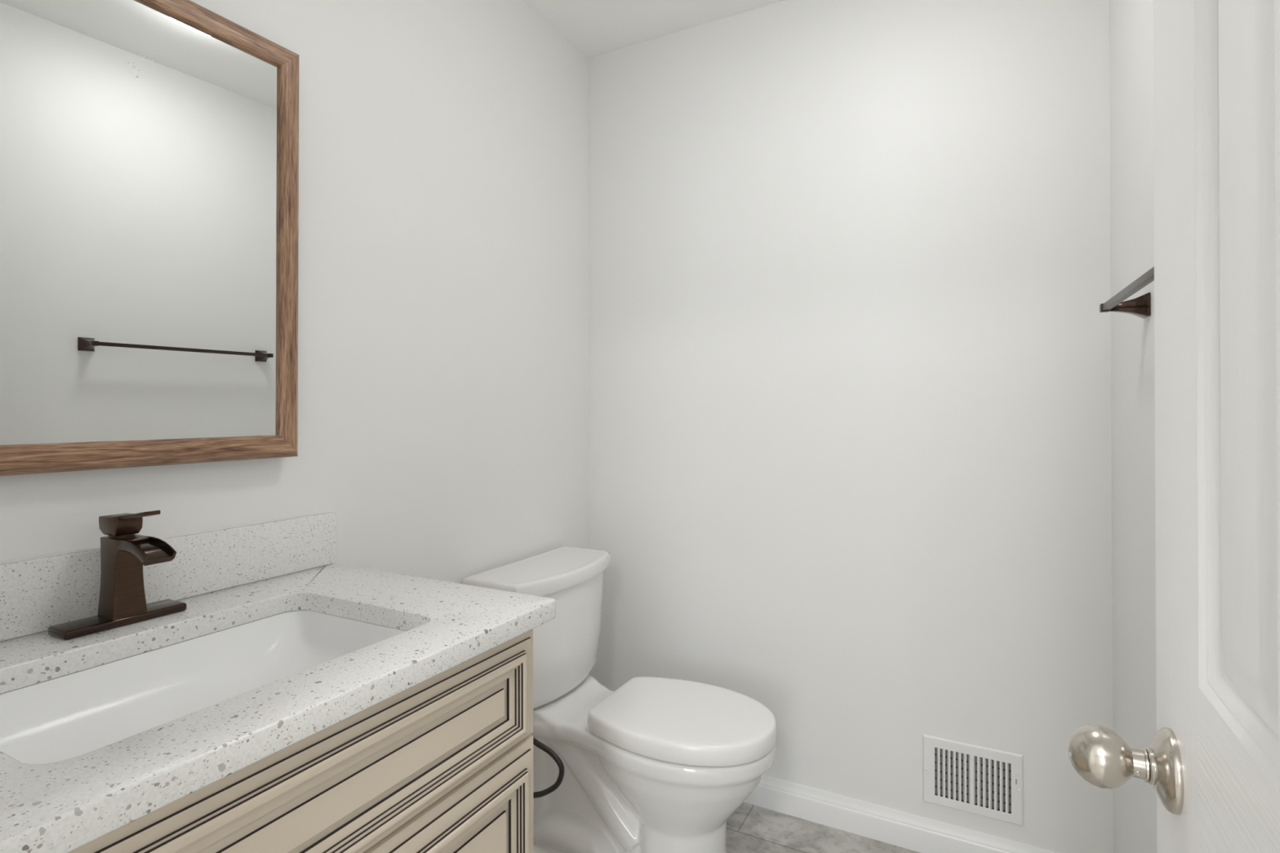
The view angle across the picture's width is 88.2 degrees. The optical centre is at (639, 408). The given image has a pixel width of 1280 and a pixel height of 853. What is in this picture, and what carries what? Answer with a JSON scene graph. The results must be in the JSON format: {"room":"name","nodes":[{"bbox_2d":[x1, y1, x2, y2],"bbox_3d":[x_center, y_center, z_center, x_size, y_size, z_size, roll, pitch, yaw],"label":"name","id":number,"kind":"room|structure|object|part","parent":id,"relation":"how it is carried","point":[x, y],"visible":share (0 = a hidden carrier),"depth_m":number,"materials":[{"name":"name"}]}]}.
{"room":"bathroom","nodes":[
{"label":"bathroom","id":0,"kind":"room"},
{"bbox_2d":[0,0,589,675],"bbox_3d":[-0.663,-0.008,1.506,0.100,2.440,2.120,0,0,28],"label":"wall","id":1,"kind":"structure","parent":0,"point":[443,272],"depth_m":1.63,"materials":[{"name":"white paint"}]},
{"bbox_2d":[0,0,299,475],"bbox_3d":[-0.819,-0.300,1.031,0.031,0.788,0.610,0,0,29],"label":"wall mirror","id":2,"kind":"object","parent":1,"relation":"attached to","point":[149,148],"visible":1,"depth_m":1.06,"materials":[{"name":"brown wood"}]},
{"bbox_2d":[0,512,335,641],"bbox_3d":[-0.847,0.273,1.027,0.020,0.106,0.843,0,0,28],"label":"backsplash","id":3,"kind":"structure","parent":1,"relation":"attached to","point":[37,594],"depth_m":1.13,"materials":[{"name":"stone"}]},
{"bbox_2d":[521,0,783,57],"bbox_3d":[-0.433,-1.264,-0.349,3.450,0.060,5.190,0,0,28],"label":"ceiling","id":4,"kind":"structure","parent":0,"point":[594,28],"depth_m":2.07,"materials":[{"name":"white paint"}]},
{"bbox_2d":[725,802,919,852],"bbox_3d":[-0.426,1.236,-0.357,3.450,0.060,5.190,0,0,28],"label":"floor","id":5,"kind":"structure","parent":0,"point":[751,828],"depth_m":1.86,"materials":[{"name":"tile"}]},
{"bbox_2d":[67,629,533,852],"bbox_3d":[-0.606,0.784,0.886,0.566,0.852,0.815,0,0,28],"label":"vanity cabinet","id":6,"kind":"object","parent":5,"relation":"on","point":[443,763],"visible":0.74,"depth_m":0.86,"materials":[{"name":"beige paint"}]},
{"bbox_2d":[0,511,555,852],"bbox_3d":[-0.596,0.287,0.893,0.589,0.140,0.844,0,0,28],"label":"countertop","id":7,"kind":"structure","parent":6,"relation":"on","point":[228,577],"depth_m":0.93,"materials":[{"name":"stone"}]},
{"bbox_2d":[48,510,186,639],"bbox_3d":[-0.754,0.238,0.987,0.138,0.175,0.160,0,0,28],"label":"faucet","id":8,"kind":"object","parent":7,"relation":"on","point":[124,553],"visible":1,"depth_m":0.99,"materials":[{"name":"brown metal"}]},
{"bbox_3d":[-0.790,0.319,1.006,0.054,0.013,0.160,0,0,28],"label":"plate","id":9,"kind":"part","parent":8,"relation":"part of","materials":[{"name":"brown metal"}]},
{"bbox_3d":[-0.793,0.180,1.009,0.050,0.032,0.037,0,0,28],"label":"handle","id":10,"kind":"part","parent":8,"relation":"part of","materials":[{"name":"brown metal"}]},
{"bbox_3d":[-0.762,0.159,0.993,0.112,0.017,0.034,0,0,28],"label":"lever","id":11,"kind":"part","parent":8,"relation":"part of","materials":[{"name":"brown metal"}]},
{"bbox_3d":[-0.732,0.210,0.977,0.090,0.032,0.042,0,0,28],"label":"spout","id":12,"kind":"part","parent":8,"relation":"part of","materials":[{"name":"brown metal"}]},
{"bbox_2d":[0,610,406,764],"bbox_3d":[-0.574,0.412,0.885,0.395,0.110,0.543,0,0,28],"label":"sink basin","id":13,"kind":"object","parent":7,"relation":"in","point":[77,713],"visible":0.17,"depth_m":0.96,"materials":[{"name":"white ceramic"}]},
{"bbox_3d":[-0.273,0.830,0.942,0.030,0.548,0.406,0,0,28],"label":"cabinet door","id":14,"kind":"part","parent":6,"relation":"part of","materials":[{"name":"beige paint"}]},
{"bbox_2d":[462,546,776,852],"bbox_3d":[-0.019,0.830,1.764,0.770,0.770,0.470,0,0,28],"label":"toilet","id":15,"kind":"object","parent":5,"relation":"on","point":[651,764],"visible":0.91,"depth_m":1.70,"materials":[{"name":"white ceramic"}]},
{"bbox_3d":[-0.259,0.468,1.894,0.229,0.042,0.466,0,0,28],"label":"tank lid","id":16,"kind":"part","parent":15,"relation":"part of","materials":[{"name":"white ceramic"}]},
{"bbox_2d":[533,737,564,798],"bbox_3d":[-0.307,0.925,1.739,0.304,0.242,0.119,0,0,28],"label":"supply hose","id":17,"kind":"object","parent":15,"relation":"attached to","point":[551,753],"visible":0.39,"depth_m":1.65,"materials":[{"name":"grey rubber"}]},
{"bbox_3d":[-0.261,0.647,1.894,0.207,0.315,0.436,0,0,28],"label":"tank","id":18,"kind":"part","parent":15,"relation":"part of","materials":[{"name":"white ceramic"}]},
{"bbox_3d":[-0.004,1.009,1.758,0.732,0.413,0.359,0,0,28],"label":"bowl","id":19,"kind":"part","parent":15,"relation":"part of","materials":[{"name":"white ceramic"}]},
{"bbox_3d":[0.121,0.794,1.692,0.454,0.048,0.359,0,0,28],"label":"seat lid","id":20,"kind":"part","parent":15,"relation":"part of","materials":[{"name":"white plastic"}]},
{"bbox_2d":[587,0,1113,852],"bbox_3d":[0.513,-0.010,2.016,1.503,2.440,0.120,0,0,28],"label":"wall","id":21,"kind":"structure","parent":0,"point":[850,438],"depth_m":1.87,"materials":[{"name":"white paint"}]},
{"bbox_2d":[743,775,1058,852],"bbox_3d":[0.479,1.165,1.955,1.491,0.090,0.015,0,0,28],"label":"baseboard","id":22,"kind":"structure","parent":21,"relation":"attached to","point":[917,833],"depth_m":1.85,"materials":[{"name":"white paint"}]},
{"bbox_2d":[922,733,1023,826],"bbox_3d":[0.877,0.982,1.748,0.239,0.183,0.010,0,0,28],"label":"air vent","id":23,"kind":"object","parent":21,"relation":"in","point":[984,781],"visible":1,"depth_m":1.75,"materials":[{"name":"white metal"}]},
{"bbox_2d":[1109,0,1156,852],"bbox_3d":[0.783,-0.014,0.742,0.174,2.440,2.120,0,0,28],"label":"wall","id":24,"kind":"structure","parent":0,"point":[1131,21],"depth_m":1.41,"materials":[{"name":"white paint"}]},
{"bbox_2d":[1099,266,1154,318],"bbox_3d":[0.835,-0.201,1.053,0.077,0.045,0.621,0,0,26],"label":"towel bar","id":25,"kind":"object","parent":24,"relation":"attached to","point":[1140,306],"visible":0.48,"depth_m":1.28,"materials":[{"name":"brown metal"}]},
{"bbox_2d":[1099,303,1110,312],"bbox_3d":[0.932,-0.201,1.325,0.016,0.016,0.019,0,0,26],"label":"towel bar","id":26,"kind":"object","parent":25,"relation":"attached to","point":[1101,306],"depth_m":1.32,"materials":[{"name":"metal"}]},
{"bbox_3d":[0.967,-0.201,1.309,0.062,0.045,0.045,0,0,26],"label":"mounting post","id":27,"kind":"part","parent":25,"relation":"part of","materials":[{"name":"brown metal"}]},
{"bbox_2d":[1067,0,1279,852],"bbox_3d":[0.286,0.182,0.307,0.105,2.023,0.613,0,0,28],"label":"door","id":28,"kind":"structure","parent":24,"relation":"in","point":[1211,762],"depth_m":0.44,"materials":[{"name":"white paint"}]},
{"bbox_3d":[0.374,0.283,0.538,0.044,0.047,0.047,0,0,28],"label":"knob","id":29,"kind":"part","parent":28,"relation":"part of","materials":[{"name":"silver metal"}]}
]}

